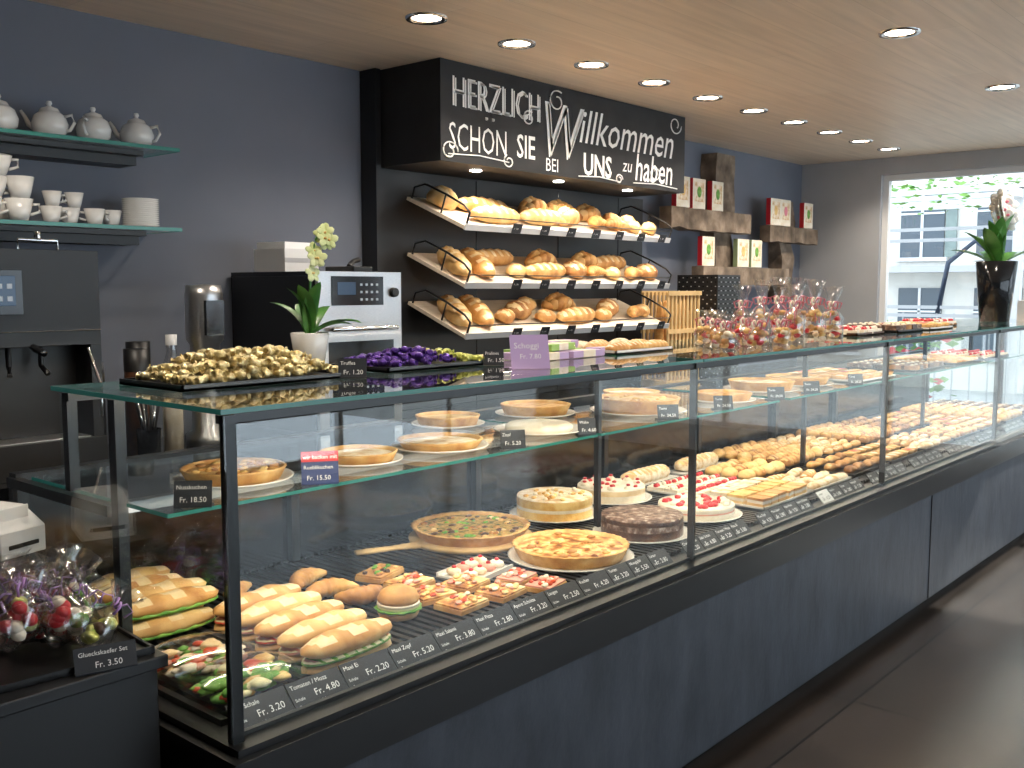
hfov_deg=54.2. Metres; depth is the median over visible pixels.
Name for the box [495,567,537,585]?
pastry
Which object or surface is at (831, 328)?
bag
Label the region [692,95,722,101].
recessed light
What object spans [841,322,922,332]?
tray
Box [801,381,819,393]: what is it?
price tag
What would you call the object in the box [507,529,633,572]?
pie
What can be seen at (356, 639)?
sandwich
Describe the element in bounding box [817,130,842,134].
recessed light
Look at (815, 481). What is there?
tray
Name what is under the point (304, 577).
croissant
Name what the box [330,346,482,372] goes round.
tray
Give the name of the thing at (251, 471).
tart
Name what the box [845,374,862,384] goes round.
price tag
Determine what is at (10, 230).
wall shelf
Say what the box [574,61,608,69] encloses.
recessed light
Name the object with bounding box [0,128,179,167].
wall shelf
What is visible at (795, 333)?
bag
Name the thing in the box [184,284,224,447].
dispenser
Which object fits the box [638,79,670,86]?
recessed light
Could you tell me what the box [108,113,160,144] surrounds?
teapot
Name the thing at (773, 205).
gift box
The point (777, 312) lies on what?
bag
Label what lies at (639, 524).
cake
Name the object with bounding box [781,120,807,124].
recessed light
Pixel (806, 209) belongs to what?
gift box
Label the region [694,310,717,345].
bag
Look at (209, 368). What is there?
tray
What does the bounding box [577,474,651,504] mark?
cake
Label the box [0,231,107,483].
espresso machine
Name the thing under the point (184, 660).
salad bowl
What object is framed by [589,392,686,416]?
tart
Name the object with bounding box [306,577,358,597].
croissant
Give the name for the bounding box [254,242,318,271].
box
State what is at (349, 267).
scanner
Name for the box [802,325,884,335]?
tray
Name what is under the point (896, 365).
tray
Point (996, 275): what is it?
potted orchid
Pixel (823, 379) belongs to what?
tart
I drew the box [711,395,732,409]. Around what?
price tag
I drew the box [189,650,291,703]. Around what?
salad bowl
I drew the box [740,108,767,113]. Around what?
recessed light
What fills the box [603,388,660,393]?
tart
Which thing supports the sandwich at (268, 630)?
on the display case
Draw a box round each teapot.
[0,95,18,128]
[19,101,75,134]
[75,107,111,139]
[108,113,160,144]
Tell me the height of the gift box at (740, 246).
0.215 m
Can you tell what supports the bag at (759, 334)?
on the display case
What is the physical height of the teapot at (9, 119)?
0.138 m
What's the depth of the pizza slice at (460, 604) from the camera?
2.71 m
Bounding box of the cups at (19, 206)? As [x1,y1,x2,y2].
[0,153,40,220]
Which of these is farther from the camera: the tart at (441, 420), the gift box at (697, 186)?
the gift box at (697, 186)
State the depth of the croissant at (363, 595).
2.74 m
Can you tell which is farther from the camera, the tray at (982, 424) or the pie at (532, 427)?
the tray at (982, 424)
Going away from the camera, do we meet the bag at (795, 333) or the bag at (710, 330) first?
the bag at (710, 330)
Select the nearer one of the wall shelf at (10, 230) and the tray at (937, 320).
the wall shelf at (10, 230)
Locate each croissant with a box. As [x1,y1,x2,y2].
[223,581,251,595]
[289,567,326,588]
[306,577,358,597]
[334,584,383,605]
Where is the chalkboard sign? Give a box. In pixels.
[380,57,684,196]
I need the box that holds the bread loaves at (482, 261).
[437,246,657,279]
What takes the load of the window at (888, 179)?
in the wall at (846, 197)
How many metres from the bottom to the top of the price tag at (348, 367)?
0.050 m
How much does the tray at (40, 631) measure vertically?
0.214 m
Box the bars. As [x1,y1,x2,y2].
[504,339,604,359]
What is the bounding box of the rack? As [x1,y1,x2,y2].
[640,291,701,385]
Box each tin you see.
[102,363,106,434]
[123,348,148,456]
[125,341,150,366]
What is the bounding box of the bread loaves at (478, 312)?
[437,292,649,326]
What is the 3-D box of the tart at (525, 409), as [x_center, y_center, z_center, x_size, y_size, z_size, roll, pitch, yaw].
[0.086,0.093,3.705,0.299,0.045,0.299,5,7,41]
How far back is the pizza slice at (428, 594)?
2.80 m
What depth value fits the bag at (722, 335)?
3.60 m
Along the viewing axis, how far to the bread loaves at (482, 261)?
5.62 m
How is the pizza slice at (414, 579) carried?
on the display case
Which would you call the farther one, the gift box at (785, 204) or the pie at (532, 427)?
the gift box at (785, 204)
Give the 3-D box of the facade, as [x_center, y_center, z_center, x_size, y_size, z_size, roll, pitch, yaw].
[8.055,-3.342,15.191,28.000,7.050,1.100,5,7,41]
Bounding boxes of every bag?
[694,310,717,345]
[702,311,726,346]
[712,314,739,350]
[731,284,752,340]
[731,310,755,344]
[742,313,768,348]
[751,280,772,338]
[767,277,790,340]
[769,313,791,345]
[782,284,805,342]
[787,277,808,339]
[803,279,826,341]
[821,287,844,339]
[1017,300,1023,320]
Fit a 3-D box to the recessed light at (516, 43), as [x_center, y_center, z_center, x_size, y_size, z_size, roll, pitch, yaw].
[0.021,-1.535,4.518,0.176,0.008,0.176,5,7,41]
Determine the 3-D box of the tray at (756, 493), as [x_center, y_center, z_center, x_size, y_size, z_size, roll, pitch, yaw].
[1.027,0.452,4.160,0.264,0.046,0.423,5,7,41]
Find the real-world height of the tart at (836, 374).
0.034 m
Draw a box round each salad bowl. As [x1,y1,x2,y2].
[156,632,247,677]
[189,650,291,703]
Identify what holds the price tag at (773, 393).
on the display case
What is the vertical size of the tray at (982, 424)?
0.034 m
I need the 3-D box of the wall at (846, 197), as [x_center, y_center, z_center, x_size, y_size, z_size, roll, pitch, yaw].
[5.512,-0.397,6.755,7.500,2.700,0.200,5,7,41]
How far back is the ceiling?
4.65 m
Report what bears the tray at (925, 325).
on the display case
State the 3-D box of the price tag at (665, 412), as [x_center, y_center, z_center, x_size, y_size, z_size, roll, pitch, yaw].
[0.556,0.101,3.587,0.080,0.054,0.030,-1,6,-15]
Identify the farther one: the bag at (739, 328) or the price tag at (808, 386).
the price tag at (808, 386)
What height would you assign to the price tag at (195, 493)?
0.057 m
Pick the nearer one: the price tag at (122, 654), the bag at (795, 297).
the price tag at (122, 654)
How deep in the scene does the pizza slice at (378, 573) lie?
2.99 m
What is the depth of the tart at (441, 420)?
3.35 m
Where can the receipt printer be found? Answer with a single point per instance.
(21, 530)
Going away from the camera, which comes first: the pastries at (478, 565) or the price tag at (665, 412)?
the pastries at (478, 565)
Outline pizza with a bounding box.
[410,511,530,546]
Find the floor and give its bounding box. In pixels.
[682,533,1023,767]
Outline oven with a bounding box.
[231,271,401,435]
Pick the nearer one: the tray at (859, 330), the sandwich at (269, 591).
the sandwich at (269, 591)
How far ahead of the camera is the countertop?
5.86 m
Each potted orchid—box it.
[270,223,360,360]
[950,188,1023,321]
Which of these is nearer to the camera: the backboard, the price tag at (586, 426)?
the price tag at (586, 426)
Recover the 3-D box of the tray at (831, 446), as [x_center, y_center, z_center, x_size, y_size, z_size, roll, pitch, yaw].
[1.624,0.329,5.485,0.440,0.039,0.463,5,7,41]
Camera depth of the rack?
6.67 m
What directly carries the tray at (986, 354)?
on the display case
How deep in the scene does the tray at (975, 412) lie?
6.75 m
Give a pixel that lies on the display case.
(659, 669)
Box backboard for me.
[360,68,642,409]
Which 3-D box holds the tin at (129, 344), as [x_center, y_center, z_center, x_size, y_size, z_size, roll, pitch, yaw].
[-1.470,0.052,3.950,0.092,0.440,0.092,5,7,41]
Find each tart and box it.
[172,457,293,488]
[319,444,402,467]
[391,432,488,453]
[411,411,484,429]
[495,399,575,418]
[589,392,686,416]
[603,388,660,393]
[698,389,755,403]
[723,377,799,393]
[765,373,833,386]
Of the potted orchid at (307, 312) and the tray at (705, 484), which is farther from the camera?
the tray at (705, 484)
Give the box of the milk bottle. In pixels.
[163,334,184,450]
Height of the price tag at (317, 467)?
0.079 m
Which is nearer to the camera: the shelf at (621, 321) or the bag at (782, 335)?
the bag at (782, 335)
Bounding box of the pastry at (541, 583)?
[525,574,566,592]
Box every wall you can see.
[0,0,801,443]
[797,146,1023,361]
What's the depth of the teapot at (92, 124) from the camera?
3.85 m
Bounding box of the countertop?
[0,360,825,501]
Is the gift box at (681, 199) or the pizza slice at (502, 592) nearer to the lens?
the pizza slice at (502, 592)
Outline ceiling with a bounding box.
[28,0,1023,164]
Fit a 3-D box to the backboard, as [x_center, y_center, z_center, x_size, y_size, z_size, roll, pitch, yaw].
[0.073,-0.808,6.059,0.117,1.745,2.460,5,7,41]
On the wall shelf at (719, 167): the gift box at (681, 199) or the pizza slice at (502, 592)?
the gift box at (681, 199)
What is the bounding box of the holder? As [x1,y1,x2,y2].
[135,372,161,454]
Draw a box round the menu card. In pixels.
[508,335,549,369]
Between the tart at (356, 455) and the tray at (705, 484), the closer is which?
the tart at (356, 455)
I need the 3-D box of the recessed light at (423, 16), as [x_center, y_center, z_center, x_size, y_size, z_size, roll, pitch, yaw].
[-0.350,-1.494,4.090,0.176,0.008,0.176,5,7,41]
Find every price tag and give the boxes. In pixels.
[73,639,137,676]
[173,480,213,507]
[301,450,338,484]
[338,358,366,378]
[483,350,503,364]
[499,430,525,448]
[575,418,595,435]
[655,404,678,419]
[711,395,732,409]
[765,387,784,399]
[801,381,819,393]
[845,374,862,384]
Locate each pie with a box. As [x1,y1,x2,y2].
[493,419,578,435]
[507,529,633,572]
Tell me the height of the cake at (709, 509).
0.066 m
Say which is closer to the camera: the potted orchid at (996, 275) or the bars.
the bars
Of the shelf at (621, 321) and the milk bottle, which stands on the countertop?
the milk bottle
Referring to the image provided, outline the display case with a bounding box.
[6,318,1023,767]
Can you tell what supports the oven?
on the countertop
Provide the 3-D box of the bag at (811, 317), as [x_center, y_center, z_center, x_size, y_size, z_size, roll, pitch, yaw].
[1.278,-0.309,4.202,0.095,0.260,0.091,5,7,41]
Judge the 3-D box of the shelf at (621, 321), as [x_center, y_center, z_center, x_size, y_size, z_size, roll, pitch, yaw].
[0.239,-0.429,5.858,0.451,0.252,1.900,5,7,41]
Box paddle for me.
[354,529,531,554]
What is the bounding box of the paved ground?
[929,388,1022,404]
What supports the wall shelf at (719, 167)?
attached to the wall at (269, 143)
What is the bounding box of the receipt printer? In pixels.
[0,501,45,561]
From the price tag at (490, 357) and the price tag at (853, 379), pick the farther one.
the price tag at (853, 379)
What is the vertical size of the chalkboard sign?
0.490 m
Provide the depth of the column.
6.96 m
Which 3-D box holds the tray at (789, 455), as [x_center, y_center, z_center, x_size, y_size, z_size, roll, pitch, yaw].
[1.311,0.356,5.123,0.440,0.055,0.442,5,7,41]
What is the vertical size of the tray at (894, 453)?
0.034 m
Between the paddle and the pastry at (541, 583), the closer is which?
the pastry at (541, 583)
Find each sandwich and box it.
[84,566,218,640]
[212,583,300,631]
[241,591,321,641]
[253,599,343,651]
[276,608,366,662]
[299,617,391,674]
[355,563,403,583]
[374,583,421,621]
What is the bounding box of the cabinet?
[0,552,167,767]
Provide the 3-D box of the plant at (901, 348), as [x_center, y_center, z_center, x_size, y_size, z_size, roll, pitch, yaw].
[5.014,0.025,10.093,3.807,1.320,0.868,5,7,41]
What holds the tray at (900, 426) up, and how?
on the display case
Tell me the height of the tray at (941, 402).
0.044 m
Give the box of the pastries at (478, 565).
[436,554,512,578]
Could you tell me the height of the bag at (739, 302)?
0.240 m
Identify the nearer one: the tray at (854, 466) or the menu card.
the menu card
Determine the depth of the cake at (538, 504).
3.74 m
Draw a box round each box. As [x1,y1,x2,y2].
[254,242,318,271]
[671,176,689,207]
[690,178,705,208]
[697,236,714,265]
[707,181,723,210]
[733,239,748,266]
[749,240,761,267]
[766,198,780,225]
[781,199,790,226]
[799,203,812,228]
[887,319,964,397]
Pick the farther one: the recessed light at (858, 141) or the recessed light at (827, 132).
the recessed light at (858, 141)
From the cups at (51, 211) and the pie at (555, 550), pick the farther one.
the cups at (51, 211)
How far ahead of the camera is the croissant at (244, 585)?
2.81 m
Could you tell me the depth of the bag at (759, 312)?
4.41 m
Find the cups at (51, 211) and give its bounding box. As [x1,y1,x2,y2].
[40,190,121,224]
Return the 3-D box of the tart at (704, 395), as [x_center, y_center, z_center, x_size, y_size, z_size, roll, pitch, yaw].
[0.875,0.052,4.157,0.276,0.040,0.276,5,7,41]
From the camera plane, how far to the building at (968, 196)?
10.58 m
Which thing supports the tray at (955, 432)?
on the display case
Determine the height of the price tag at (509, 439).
0.054 m
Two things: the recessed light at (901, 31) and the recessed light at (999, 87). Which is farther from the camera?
the recessed light at (999, 87)
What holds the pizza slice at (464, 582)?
on the display case
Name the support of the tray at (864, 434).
on the display case
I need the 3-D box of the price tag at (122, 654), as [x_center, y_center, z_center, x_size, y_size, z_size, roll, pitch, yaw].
[-0.763,0.514,1.877,0.110,0.048,0.020,-3,6,-32]
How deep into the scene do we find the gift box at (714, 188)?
7.44 m
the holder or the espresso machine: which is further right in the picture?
the holder
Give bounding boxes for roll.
[620,464,678,485]
[670,452,721,474]
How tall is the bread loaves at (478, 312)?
0.184 m
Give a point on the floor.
(941, 685)
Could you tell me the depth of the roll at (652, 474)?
4.50 m
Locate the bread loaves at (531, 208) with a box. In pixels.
[426,185,655,234]
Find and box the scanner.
[325,257,371,271]
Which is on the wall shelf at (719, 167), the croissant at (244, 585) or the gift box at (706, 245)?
the gift box at (706, 245)
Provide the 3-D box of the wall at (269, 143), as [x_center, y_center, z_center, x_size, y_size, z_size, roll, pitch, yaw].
[-1.246,-0.209,4.792,0.150,2.700,11.620,5,7,41]
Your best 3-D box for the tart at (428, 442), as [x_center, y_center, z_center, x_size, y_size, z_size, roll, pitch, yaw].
[-0.212,0.174,2.936,0.288,0.032,0.288,5,7,41]
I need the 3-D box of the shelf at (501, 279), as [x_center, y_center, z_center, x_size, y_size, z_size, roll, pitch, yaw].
[0.239,-0.683,5.834,0.451,0.252,1.900,5,7,41]
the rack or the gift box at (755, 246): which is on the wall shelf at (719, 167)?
the gift box at (755, 246)
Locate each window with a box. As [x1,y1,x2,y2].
[877,165,1023,355]
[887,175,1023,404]
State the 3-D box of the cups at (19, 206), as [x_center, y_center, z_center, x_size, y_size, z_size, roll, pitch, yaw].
[-1.869,-0.721,3.650,0.208,0.251,0.239,5,7,41]
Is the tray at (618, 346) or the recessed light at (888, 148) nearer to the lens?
the tray at (618, 346)
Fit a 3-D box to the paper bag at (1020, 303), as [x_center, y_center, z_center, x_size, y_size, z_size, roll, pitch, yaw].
[3.578,-0.504,6.869,0.151,0.140,0.200,5,7,41]
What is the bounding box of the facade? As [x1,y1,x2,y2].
[887,173,1023,393]
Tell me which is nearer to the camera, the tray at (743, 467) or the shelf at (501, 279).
the tray at (743, 467)
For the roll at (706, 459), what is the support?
on the display case
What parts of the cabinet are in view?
cash drawer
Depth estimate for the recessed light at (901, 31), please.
4.32 m
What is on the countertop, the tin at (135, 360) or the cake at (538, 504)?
the tin at (135, 360)
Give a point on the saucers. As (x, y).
(135, 211)
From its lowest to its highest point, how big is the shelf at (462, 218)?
0.252 m
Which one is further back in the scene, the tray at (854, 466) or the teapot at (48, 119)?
the tray at (854, 466)
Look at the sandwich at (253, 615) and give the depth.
2.51 m
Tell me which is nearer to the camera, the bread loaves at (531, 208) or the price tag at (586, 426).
the price tag at (586, 426)
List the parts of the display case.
price label strip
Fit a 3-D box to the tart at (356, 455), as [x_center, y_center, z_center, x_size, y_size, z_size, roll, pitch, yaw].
[-0.415,0.195,2.702,0.242,0.034,0.242,5,7,41]
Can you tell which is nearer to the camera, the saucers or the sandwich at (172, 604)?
the sandwich at (172, 604)
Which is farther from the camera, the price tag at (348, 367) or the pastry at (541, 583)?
the pastry at (541, 583)
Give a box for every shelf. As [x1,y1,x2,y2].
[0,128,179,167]
[0,219,181,245]
[407,183,672,242]
[407,240,671,288]
[408,289,671,339]
[659,153,817,299]
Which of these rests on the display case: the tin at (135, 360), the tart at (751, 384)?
the tart at (751, 384)
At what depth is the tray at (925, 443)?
5.54 m
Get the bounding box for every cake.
[509,487,593,522]
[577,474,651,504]
[593,504,686,543]
[656,493,742,522]
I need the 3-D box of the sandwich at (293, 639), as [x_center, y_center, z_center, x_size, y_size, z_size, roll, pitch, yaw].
[-0.457,0.601,2.423,0.091,0.082,0.280,4,7,37]
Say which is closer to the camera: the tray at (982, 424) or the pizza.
the pizza
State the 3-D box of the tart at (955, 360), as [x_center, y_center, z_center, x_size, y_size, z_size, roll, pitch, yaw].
[2.711,-0.161,6.394,0.400,0.038,0.500,5,7,41]
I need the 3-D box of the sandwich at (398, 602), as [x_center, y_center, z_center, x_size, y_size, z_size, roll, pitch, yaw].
[-0.302,0.577,2.667,0.128,0.083,0.129,5,7,41]
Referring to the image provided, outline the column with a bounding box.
[676,275,739,379]
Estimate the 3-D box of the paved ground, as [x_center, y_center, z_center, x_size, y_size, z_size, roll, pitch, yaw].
[10.446,0.098,16.765,34.000,0.100,21.100,5,7,41]
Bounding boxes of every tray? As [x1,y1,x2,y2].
[0,548,154,693]
[119,344,340,391]
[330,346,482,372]
[577,338,672,354]
[645,472,741,495]
[703,456,789,479]
[709,477,809,510]
[712,440,826,468]
[756,433,863,455]
[767,468,851,492]
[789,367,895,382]
[795,422,896,445]
[798,452,888,477]
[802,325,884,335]
[834,416,925,434]
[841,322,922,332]
[843,443,922,463]
[846,358,944,372]
[876,411,1004,431]
[877,432,953,451]
[888,321,952,329]
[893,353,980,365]
[899,318,956,325]
[900,403,1023,423]
[909,423,979,440]
[926,399,1023,414]
[927,348,1008,359]
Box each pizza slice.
[383,571,435,587]
[415,583,456,606]
[434,591,488,615]
[440,572,489,592]
[474,579,526,603]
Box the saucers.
[121,198,159,226]
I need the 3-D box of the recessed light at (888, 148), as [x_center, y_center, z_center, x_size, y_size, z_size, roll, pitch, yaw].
[2.992,-1.863,7.941,0.176,0.008,0.176,5,7,41]
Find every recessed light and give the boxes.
[405,12,447,24]
[497,39,535,49]
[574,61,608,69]
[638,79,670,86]
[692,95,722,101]
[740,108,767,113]
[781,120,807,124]
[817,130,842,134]
[849,139,872,143]
[877,147,900,150]
[878,27,920,38]
[985,84,1019,90]
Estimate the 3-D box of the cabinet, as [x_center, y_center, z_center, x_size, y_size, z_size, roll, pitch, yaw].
[-1.428,0.943,1.715,0.765,0.996,1.420,5,7,41]
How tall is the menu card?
0.095 m

